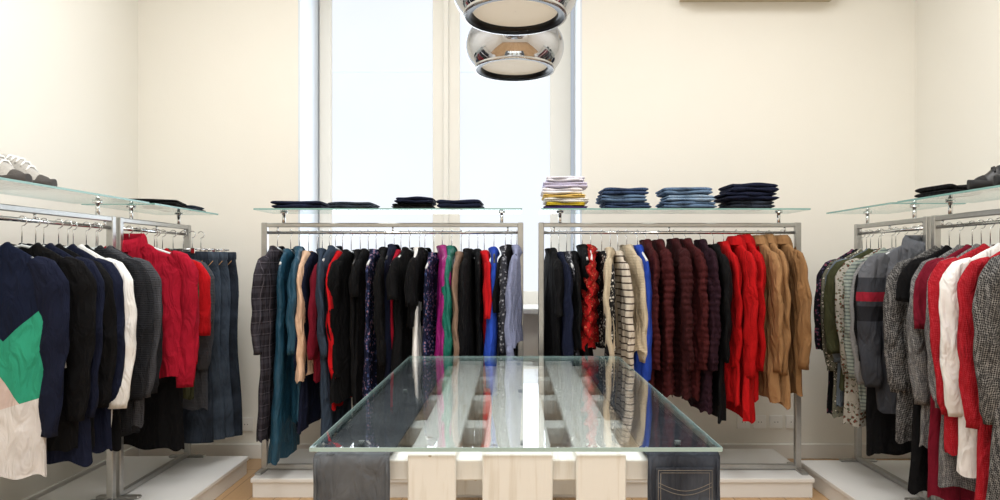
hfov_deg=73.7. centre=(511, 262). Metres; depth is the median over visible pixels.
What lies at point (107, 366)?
blouse
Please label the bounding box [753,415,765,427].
wall outlet
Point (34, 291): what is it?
sweater
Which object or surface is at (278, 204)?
jeans
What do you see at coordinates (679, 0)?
air conditioner
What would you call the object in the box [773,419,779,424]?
socket
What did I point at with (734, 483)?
display platform
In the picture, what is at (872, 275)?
sweater
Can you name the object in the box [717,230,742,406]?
coat
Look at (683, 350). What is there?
coat
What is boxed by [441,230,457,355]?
blouse
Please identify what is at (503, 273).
patterned blouse
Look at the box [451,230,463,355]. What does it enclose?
blouse
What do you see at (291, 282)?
dress
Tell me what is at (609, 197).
jeans
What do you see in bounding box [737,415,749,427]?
wall outlet
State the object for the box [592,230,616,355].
patterned blouse
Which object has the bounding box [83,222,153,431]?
sweater
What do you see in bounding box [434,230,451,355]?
blouse
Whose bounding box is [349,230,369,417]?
blouse
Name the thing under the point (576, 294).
blouse
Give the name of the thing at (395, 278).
blouse
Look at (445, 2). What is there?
strip
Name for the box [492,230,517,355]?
blouse
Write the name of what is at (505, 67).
diffuser
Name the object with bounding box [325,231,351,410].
blouse
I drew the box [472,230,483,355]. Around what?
blouse
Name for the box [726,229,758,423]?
coat
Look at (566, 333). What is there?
cardigan
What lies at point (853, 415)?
floral blouse
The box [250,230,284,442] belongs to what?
dress
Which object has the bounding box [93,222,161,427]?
sweater
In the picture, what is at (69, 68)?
wall
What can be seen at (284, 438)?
dress
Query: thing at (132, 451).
baseboard
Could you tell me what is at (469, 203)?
jeans
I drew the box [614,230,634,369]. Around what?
striped sweater
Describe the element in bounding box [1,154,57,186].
shoe
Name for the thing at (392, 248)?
cardigan
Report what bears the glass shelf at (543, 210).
attached to the clothes rack at (796, 465)
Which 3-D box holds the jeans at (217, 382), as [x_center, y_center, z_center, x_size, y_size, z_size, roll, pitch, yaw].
[-1.786,0.393,3.639,0.427,1.140,0.096,0,0,-5]
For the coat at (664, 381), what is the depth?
3.37 m
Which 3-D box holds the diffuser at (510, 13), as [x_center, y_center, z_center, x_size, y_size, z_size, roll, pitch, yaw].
[0.010,-0.792,2.100,0.270,0.001,0.270,0,0,0]
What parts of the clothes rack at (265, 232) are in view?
post, hanging rail, post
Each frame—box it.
[319,0,331,249]
[523,291,537,303]
[550,12,570,251]
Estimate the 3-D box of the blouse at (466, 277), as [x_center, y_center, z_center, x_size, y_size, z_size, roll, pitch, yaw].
[-0.214,0.238,3.538,0.096,0.831,0.502,0,0,5]
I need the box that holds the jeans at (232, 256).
[177,231,242,435]
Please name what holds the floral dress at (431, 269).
hanging from the clothes rack at (265, 232)
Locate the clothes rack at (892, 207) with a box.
[826,202,965,499]
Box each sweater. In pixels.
[0,242,69,479]
[12,216,96,451]
[54,220,136,424]
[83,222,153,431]
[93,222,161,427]
[96,223,162,436]
[104,226,198,387]
[162,229,214,409]
[603,230,619,355]
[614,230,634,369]
[619,230,647,362]
[825,229,890,406]
[850,227,908,391]
[856,225,943,413]
[928,217,999,455]
[939,243,999,477]
[957,251,999,499]
[972,255,999,499]
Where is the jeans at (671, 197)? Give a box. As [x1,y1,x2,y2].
[655,187,716,207]
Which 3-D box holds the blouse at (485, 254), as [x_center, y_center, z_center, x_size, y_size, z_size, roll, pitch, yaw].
[-0.135,0.221,3.549,0.096,0.796,0.493,0,0,-10]
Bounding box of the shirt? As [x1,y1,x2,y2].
[412,230,422,355]
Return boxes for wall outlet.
[242,418,252,430]
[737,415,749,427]
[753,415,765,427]
[769,415,781,427]
[786,415,793,427]
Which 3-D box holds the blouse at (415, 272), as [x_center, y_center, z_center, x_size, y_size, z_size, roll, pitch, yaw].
[-0.471,0.087,3.535,0.089,0.530,0.604,0,0,9]
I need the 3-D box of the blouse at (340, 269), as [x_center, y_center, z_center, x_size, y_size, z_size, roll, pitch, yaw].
[-0.847,0.267,3.549,0.106,0.888,0.501,0,0,12]
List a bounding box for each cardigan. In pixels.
[18,217,104,466]
[42,219,124,453]
[293,230,320,434]
[384,230,400,378]
[504,230,522,355]
[557,230,573,355]
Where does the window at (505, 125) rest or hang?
attached to the wall at (815, 101)
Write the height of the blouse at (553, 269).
0.737 m
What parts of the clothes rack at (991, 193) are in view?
post, hanging rail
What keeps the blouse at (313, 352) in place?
hanging from the clothes rack at (265, 232)
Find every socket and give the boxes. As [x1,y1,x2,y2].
[243,421,249,427]
[757,419,762,424]
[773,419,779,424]
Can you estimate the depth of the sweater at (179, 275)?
3.16 m
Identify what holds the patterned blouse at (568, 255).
hanging from the clothes rack at (796, 465)
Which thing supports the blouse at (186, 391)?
hanging from the clothes rack at (151, 208)
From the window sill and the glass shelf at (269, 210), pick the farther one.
the window sill
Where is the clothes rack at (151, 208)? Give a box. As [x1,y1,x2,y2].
[81,203,217,498]
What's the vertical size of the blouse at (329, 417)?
1.093 m
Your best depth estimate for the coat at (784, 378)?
3.34 m
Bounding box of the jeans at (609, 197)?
[596,187,651,207]
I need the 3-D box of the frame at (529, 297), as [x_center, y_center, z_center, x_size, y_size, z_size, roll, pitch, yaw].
[-0.450,0.235,4.514,1.690,0.090,0.072,0,0,0]
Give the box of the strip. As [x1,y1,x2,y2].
[443,0,448,245]
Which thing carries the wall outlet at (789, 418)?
attached to the wall at (815, 101)
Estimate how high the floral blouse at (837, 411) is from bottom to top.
1.017 m
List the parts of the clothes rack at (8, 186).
hanging rail, post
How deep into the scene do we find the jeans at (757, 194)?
3.43 m
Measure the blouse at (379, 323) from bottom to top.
0.856 m
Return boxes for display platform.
[35,456,248,499]
[250,449,481,497]
[553,449,814,497]
[801,460,918,499]
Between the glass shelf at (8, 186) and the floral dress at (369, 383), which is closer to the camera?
the glass shelf at (8, 186)
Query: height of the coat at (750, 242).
0.886 m
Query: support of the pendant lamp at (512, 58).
hanging from the ceiling
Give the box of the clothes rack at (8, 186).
[0,177,148,499]
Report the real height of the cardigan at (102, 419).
0.953 m
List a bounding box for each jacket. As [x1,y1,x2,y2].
[883,222,963,443]
[906,221,976,448]
[924,219,994,491]
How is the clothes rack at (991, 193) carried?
on the display platform at (834, 479)
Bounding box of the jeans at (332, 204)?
[327,202,379,207]
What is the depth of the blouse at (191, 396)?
3.46 m
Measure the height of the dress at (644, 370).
0.819 m
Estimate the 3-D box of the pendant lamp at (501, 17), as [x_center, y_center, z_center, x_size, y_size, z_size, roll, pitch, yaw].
[0.010,-1.460,2.100,0.400,1.377,0.400,0,0,0]
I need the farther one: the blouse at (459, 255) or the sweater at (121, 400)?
the blouse at (459, 255)
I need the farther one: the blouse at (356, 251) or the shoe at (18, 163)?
the blouse at (356, 251)
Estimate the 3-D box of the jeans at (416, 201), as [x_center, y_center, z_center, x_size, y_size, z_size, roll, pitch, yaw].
[-0.514,-0.312,3.528,0.218,0.066,0.252,0,0,-2]
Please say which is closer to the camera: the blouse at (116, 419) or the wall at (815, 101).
the blouse at (116, 419)
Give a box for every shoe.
[0,154,32,181]
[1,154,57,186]
[967,165,999,189]
[993,175,999,185]
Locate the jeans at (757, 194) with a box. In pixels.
[714,182,778,207]
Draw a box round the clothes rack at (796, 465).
[538,208,810,474]
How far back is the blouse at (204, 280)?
3.40 m
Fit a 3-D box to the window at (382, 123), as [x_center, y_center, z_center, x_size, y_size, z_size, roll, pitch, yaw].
[-0.875,-0.810,4.520,0.682,2.000,0.010,0,0,0]
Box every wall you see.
[0,0,137,499]
[138,0,914,443]
[915,0,999,247]
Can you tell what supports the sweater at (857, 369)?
hanging from the clothes rack at (892, 207)
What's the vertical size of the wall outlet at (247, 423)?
0.080 m
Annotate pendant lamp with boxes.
[454,0,575,34]
[465,27,563,81]
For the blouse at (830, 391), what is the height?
0.973 m
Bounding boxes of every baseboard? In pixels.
[22,446,138,499]
[139,444,910,458]
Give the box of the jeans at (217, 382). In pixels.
[180,231,224,439]
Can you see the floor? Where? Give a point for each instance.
(242, 489)
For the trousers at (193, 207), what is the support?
on the clothes rack at (151, 208)
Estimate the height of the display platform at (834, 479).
0.100 m
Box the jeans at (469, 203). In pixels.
[436,199,483,207]
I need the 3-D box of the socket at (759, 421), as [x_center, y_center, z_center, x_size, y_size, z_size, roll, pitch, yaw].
[1.520,0.975,4.087,0.042,0.042,0.003,0,0,0]
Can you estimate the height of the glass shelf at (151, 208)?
0.008 m
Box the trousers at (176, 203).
[128,198,186,207]
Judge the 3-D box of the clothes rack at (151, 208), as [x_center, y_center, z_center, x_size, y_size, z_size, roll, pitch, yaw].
[-1.840,0.410,3.450,0.344,1.380,0.696,0,0,0]
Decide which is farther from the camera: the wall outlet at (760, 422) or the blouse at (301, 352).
the wall outlet at (760, 422)
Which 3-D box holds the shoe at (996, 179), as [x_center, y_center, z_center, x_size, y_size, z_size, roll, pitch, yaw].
[1.930,-0.336,2.441,0.300,0.110,0.104,0,0,6]
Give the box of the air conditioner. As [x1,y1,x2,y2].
[679,0,830,1]
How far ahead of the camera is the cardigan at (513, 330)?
3.31 m
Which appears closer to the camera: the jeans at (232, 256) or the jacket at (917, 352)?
the jacket at (917, 352)
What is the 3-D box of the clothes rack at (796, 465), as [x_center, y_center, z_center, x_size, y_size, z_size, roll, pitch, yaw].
[0.838,0.410,3.550,1.401,1.380,0.284,0,0,0]
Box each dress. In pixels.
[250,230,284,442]
[267,229,299,465]
[286,230,304,423]
[362,230,379,407]
[422,230,438,355]
[483,246,499,393]
[633,230,651,381]
[814,231,872,414]
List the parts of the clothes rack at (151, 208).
post, hanging rail, post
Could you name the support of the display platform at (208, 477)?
on the floor
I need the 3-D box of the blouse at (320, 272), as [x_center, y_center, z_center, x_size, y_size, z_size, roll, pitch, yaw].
[-0.994,0.261,3.534,0.089,0.876,0.513,0,0,-12]
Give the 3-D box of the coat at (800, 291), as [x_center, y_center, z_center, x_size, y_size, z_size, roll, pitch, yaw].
[1.432,0.257,3.532,0.103,0.869,0.576,0,0,-3]
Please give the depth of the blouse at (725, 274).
3.34 m
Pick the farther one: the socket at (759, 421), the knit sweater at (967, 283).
the socket at (759, 421)
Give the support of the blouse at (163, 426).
hanging from the clothes rack at (151, 208)
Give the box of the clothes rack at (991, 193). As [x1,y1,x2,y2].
[897,185,999,499]
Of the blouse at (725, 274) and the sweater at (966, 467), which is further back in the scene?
the blouse at (725, 274)
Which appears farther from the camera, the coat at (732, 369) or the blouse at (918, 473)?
the coat at (732, 369)
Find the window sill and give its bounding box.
[523,304,537,313]
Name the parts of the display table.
glass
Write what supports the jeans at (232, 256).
hanging from the clothes rack at (151, 208)
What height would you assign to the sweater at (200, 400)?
0.962 m
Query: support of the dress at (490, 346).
hanging from the clothes rack at (265, 232)
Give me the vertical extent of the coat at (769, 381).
0.887 m
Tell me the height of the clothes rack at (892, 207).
1.380 m
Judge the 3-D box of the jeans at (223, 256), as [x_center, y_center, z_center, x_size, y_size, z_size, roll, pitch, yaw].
[-1.761,0.395,3.692,0.426,1.146,0.090,0,0,-6]
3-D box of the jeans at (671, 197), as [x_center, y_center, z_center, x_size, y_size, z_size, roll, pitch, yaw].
[0.916,-0.337,3.528,0.283,0.116,0.242,0,0,1]
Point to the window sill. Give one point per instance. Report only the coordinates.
(527, 308)
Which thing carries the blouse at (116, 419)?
hanging from the clothes rack at (8, 186)
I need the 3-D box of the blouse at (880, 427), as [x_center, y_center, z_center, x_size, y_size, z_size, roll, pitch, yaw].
[1.925,0.379,3.210,0.570,1.109,0.106,0,0,4]
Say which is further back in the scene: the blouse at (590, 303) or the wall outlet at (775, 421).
the wall outlet at (775, 421)
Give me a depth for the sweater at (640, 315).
3.35 m
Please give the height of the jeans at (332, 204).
0.040 m
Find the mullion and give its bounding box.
[433,0,459,251]
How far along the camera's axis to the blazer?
3.37 m
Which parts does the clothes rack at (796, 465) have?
post, hanging rail, post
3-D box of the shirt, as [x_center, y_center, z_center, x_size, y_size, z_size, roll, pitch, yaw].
[-0.481,0.171,3.534,0.093,0.694,0.433,0,0,10]
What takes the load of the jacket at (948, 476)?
hanging from the clothes rack at (991, 193)
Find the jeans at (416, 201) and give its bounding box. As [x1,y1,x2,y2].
[391,196,435,207]
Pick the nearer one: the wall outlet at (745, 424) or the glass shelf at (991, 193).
the glass shelf at (991, 193)
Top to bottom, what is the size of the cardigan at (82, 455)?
0.957 m
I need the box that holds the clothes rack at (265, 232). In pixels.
[253,208,522,474]
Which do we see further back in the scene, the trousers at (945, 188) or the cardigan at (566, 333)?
the cardigan at (566, 333)
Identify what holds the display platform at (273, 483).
on the floor
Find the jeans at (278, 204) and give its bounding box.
[270,201,329,207]
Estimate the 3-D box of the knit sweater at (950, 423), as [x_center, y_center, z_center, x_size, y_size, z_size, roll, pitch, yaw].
[1.908,0.309,2.584,0.549,0.969,0.095,0,0,7]
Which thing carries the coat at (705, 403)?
hanging from the clothes rack at (796, 465)
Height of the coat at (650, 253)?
0.860 m
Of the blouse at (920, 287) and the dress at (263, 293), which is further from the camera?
the dress at (263, 293)
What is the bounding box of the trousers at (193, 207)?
[185,205,205,211]
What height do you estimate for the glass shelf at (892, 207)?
0.008 m
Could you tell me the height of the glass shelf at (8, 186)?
0.008 m
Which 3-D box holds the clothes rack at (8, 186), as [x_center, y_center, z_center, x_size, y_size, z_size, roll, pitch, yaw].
[-1.840,0.410,2.570,0.344,1.380,1.016,0,0,0]
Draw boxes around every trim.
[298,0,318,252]
[574,0,581,250]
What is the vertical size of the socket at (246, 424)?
0.042 m
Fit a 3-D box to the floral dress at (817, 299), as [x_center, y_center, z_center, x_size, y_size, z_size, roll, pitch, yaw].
[1.931,0.349,3.668,0.557,1.053,0.088,0,0,-6]
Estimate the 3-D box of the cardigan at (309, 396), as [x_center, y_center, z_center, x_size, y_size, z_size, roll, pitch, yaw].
[-1.057,0.345,3.570,0.100,1.045,0.500,0,0,4]
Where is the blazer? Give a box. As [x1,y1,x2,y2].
[390,230,401,343]
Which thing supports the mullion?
attached to the wall at (815, 101)
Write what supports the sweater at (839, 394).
hanging from the clothes rack at (892, 207)
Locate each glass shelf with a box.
[0,177,148,203]
[81,203,217,214]
[253,208,521,213]
[539,208,810,213]
[826,202,965,213]
[897,185,999,202]
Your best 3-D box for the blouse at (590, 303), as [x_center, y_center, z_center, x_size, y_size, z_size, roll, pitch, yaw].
[0.397,0.135,3.564,0.156,0.622,0.470,0,0,6]
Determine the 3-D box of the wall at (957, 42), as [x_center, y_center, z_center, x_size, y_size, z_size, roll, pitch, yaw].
[2.555,-0.475,1.475,0.150,3.350,6.450,0,0,0]
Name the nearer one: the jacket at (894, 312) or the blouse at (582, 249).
the jacket at (894, 312)
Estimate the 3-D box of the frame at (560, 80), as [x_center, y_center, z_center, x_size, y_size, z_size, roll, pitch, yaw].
[0.326,-0.810,4.515,0.138,2.180,0.070,0,0,0]
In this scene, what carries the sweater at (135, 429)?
hanging from the clothes rack at (8, 186)
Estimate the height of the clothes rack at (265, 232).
1.380 m
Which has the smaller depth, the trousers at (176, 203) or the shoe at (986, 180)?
the shoe at (986, 180)
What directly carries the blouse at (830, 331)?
hanging from the clothes rack at (892, 207)
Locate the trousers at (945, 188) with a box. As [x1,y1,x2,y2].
[914,184,968,197]
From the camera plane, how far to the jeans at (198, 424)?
3.55 m
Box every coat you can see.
[639,230,660,393]
[652,230,675,397]
[666,231,694,400]
[680,231,709,400]
[682,231,720,414]
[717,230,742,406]
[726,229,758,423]
[736,230,765,401]
[752,230,784,403]
[762,230,790,409]
[775,230,811,396]
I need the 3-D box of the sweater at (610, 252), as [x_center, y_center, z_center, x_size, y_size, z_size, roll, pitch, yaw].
[0.539,0.183,3.541,0.106,0.721,0.546,0,0,12]
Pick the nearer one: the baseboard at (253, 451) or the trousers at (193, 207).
the trousers at (193, 207)
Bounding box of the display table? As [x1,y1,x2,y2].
[309,356,722,499]
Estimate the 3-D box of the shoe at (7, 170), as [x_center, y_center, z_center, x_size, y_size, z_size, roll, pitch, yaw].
[-1.900,-0.350,2.420,0.300,0.138,0.104,0,0,3]
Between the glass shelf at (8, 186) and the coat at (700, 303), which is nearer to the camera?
the glass shelf at (8, 186)
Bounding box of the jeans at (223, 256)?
[189,231,234,437]
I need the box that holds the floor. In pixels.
[215,459,910,499]
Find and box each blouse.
[27,218,116,449]
[63,221,134,451]
[124,227,184,451]
[142,228,198,397]
[151,228,210,363]
[156,229,194,399]
[295,231,313,382]
[307,230,330,382]
[315,229,328,400]
[320,230,351,443]
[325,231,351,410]
[326,230,353,404]
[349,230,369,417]
[350,230,360,405]
[373,230,387,393]
[386,229,413,372]
[404,229,431,328]
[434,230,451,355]
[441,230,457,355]
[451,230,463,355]
[458,230,474,355]
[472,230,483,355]
[480,230,491,344]
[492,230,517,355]
[497,230,507,355]
[544,230,563,355]
[563,230,579,355]
[570,230,582,349]
[576,230,593,355]
[580,230,599,350]
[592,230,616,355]
[708,231,732,423]
[820,230,873,417]
[820,230,876,410]
[823,229,889,390]
[835,228,895,427]
[843,227,899,411]
[853,226,918,455]
[895,222,971,494]
[913,220,994,499]
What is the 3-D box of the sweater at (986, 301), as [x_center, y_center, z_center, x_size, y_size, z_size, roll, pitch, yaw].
[1.921,0.351,2.375,0.558,1.054,0.108,0,0,-1]
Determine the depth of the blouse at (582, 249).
3.43 m
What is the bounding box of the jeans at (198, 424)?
[159,230,213,443]
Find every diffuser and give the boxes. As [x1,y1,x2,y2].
[473,0,556,26]
[482,59,546,74]
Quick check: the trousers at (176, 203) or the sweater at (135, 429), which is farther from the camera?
the trousers at (176, 203)
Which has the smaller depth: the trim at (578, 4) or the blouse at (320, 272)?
the blouse at (320, 272)
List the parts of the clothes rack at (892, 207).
post, hanging rail, post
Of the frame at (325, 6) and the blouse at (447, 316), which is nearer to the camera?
the blouse at (447, 316)
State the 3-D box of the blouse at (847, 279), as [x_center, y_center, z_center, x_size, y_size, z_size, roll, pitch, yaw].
[1.912,0.280,3.306,0.526,0.915,0.095,0,0,1]
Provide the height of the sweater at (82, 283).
0.930 m

